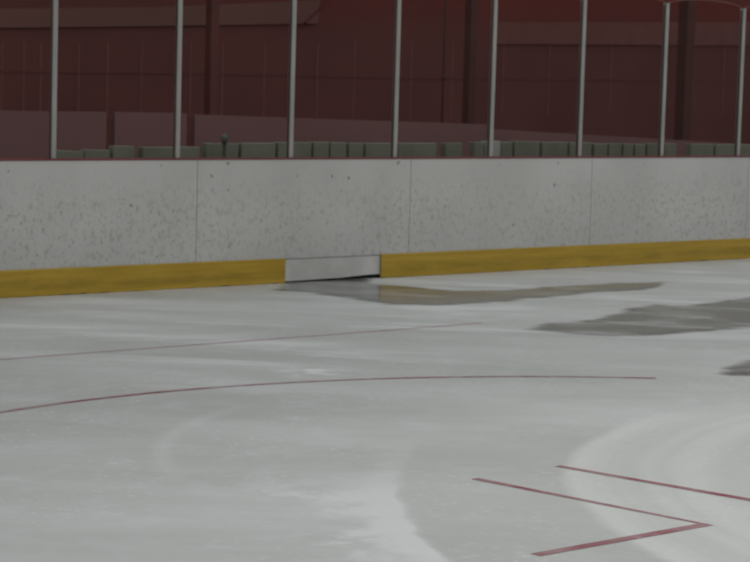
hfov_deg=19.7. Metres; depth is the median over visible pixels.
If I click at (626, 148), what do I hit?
upright block
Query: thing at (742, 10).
post
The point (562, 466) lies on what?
corner mark
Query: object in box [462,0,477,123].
steel column
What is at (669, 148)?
upright block
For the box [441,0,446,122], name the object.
pole
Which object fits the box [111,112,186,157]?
barrier
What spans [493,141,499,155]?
block
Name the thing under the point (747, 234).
board section
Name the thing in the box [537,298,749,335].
puddle
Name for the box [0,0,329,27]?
fascia beam
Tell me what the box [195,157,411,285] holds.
board section
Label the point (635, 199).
board section
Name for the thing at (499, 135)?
barrier
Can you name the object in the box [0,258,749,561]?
floor
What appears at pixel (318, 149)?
upright block
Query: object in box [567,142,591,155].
upright block
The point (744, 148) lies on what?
upright block
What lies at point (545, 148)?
upright block
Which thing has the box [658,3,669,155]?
post
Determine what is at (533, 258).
kickplate
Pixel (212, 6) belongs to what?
steel column
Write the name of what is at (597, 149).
upright block
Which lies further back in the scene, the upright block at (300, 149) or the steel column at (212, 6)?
the steel column at (212, 6)
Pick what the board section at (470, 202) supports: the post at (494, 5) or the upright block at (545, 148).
the post at (494, 5)
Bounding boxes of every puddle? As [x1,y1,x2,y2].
[279,278,660,304]
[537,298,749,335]
[726,363,749,374]
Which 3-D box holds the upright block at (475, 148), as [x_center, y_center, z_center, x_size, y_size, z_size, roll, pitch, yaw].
[0.931,-0.745,20.199,0.119,1.114,0.080,-3,7,-41]
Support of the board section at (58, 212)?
on the floor
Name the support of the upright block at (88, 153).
on the floor
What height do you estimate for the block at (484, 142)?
1.123 m
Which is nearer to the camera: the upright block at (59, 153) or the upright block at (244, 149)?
the upright block at (59, 153)
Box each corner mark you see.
[474,478,710,555]
[556,465,749,500]
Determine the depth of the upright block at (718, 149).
22.45 m
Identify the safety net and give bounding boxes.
[659,0,749,7]
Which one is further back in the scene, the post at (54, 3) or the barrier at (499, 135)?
the barrier at (499, 135)
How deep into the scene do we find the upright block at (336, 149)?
18.98 m
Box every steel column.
[204,0,219,114]
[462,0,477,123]
[674,0,695,140]
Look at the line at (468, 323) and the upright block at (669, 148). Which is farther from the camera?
the upright block at (669, 148)
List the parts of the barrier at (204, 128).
rail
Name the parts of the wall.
rail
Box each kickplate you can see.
[0,258,284,297]
[380,238,749,277]
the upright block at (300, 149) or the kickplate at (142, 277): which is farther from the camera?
the upright block at (300, 149)
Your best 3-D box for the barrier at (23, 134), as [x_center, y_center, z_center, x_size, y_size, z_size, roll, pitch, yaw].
[-3.160,-0.876,19.373,1.732,1.299,0.060,-3,7,-41]
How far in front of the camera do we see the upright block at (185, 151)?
17.93 m
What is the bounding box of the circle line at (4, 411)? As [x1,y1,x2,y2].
[0,376,655,412]
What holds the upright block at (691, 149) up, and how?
on the floor
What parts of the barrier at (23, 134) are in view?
rail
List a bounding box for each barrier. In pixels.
[0,111,105,157]
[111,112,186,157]
[191,114,486,157]
[486,129,734,155]
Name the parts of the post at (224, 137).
stem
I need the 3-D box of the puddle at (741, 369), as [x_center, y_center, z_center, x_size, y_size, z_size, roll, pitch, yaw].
[2.435,0.512,13.225,1.560,0.001,0.848,-3,7,-41]
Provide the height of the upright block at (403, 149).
1.104 m
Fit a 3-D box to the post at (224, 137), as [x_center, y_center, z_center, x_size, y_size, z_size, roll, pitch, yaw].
[-1.264,-0.631,17.955,0.060,1.185,0.060,-3,7,-41]
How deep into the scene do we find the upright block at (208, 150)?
18.11 m
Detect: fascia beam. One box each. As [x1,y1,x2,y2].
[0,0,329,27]
[497,22,749,45]
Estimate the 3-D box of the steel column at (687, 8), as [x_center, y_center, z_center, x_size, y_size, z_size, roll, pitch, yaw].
[3.883,-3.243,26.869,0.240,5.000,0.240,-3,7,-41]
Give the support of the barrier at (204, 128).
on the floor
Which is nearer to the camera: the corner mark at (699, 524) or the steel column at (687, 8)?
the corner mark at (699, 524)
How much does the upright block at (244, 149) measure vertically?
1.102 m
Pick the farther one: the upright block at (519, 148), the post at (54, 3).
the upright block at (519, 148)
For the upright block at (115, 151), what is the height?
1.075 m
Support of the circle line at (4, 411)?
on the floor
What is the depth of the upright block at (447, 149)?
19.89 m
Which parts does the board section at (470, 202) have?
cap rail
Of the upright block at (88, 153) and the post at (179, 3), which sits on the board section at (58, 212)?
the post at (179, 3)
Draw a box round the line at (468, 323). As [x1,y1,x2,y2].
[0,323,480,359]
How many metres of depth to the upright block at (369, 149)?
19.29 m
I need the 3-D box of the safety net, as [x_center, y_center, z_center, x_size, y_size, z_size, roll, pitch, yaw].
[3.631,-3.036,21.115,4.562,0.753,0.029,-3,7,-41]
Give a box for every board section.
[0,158,197,296]
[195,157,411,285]
[408,156,592,266]
[587,155,749,266]
[742,155,749,237]
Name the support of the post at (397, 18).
on the board section at (329, 218)
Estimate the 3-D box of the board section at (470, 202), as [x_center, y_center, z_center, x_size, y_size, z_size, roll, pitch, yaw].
[1.107,-0.596,19.181,2.250,1.018,0.118,-3,7,-41]
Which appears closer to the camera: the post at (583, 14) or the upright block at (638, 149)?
the post at (583, 14)
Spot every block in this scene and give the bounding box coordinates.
[56,150,83,157]
[80,149,109,157]
[108,146,134,157]
[138,147,172,157]
[180,146,199,157]
[201,143,238,157]
[238,143,275,156]
[273,142,311,156]
[311,142,328,156]
[329,142,346,156]
[346,143,363,156]
[363,143,390,156]
[397,143,436,156]
[440,143,462,156]
[469,142,483,155]
[481,141,486,155]
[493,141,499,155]
[500,142,511,155]
[510,141,539,155]
[539,142,567,155]
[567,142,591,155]
[591,143,607,155]
[607,143,621,155]
[621,143,633,155]
[633,144,645,155]
[642,143,657,155]
[663,143,676,155]
[685,144,713,155]
[713,144,734,155]
[740,144,749,154]
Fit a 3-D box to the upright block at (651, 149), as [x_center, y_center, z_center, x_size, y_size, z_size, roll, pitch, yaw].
[2.783,-0.842,21.821,0.229,1.108,0.080,-3,7,-41]
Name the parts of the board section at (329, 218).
cap rail, frame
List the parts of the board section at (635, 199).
cap rail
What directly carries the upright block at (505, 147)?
on the floor
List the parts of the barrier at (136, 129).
rail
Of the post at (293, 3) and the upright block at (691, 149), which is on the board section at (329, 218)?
the post at (293, 3)
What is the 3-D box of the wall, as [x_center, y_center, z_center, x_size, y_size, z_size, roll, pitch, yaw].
[-3.979,-3.277,23.807,52.000,5.200,0.208,-3,7,-41]
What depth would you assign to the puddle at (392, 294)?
17.15 m
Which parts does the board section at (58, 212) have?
cap rail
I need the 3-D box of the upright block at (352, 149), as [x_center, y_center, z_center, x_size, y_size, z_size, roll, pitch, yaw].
[-0.205,-0.678,19.206,0.173,1.103,0.080,-3,7,-41]
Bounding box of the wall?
[0,0,749,149]
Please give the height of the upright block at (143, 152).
1.067 m
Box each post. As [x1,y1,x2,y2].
[49,0,57,158]
[173,0,182,157]
[221,134,227,156]
[286,0,296,157]
[390,0,401,156]
[486,0,497,156]
[575,0,586,155]
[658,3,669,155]
[734,8,746,155]
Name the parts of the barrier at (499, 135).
rail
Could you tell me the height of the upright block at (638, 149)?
1.098 m
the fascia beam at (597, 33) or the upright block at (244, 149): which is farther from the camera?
the fascia beam at (597, 33)
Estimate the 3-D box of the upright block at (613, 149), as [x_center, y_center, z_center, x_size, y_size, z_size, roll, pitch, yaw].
[2.340,-0.816,21.434,0.182,1.102,0.080,-3,7,-41]

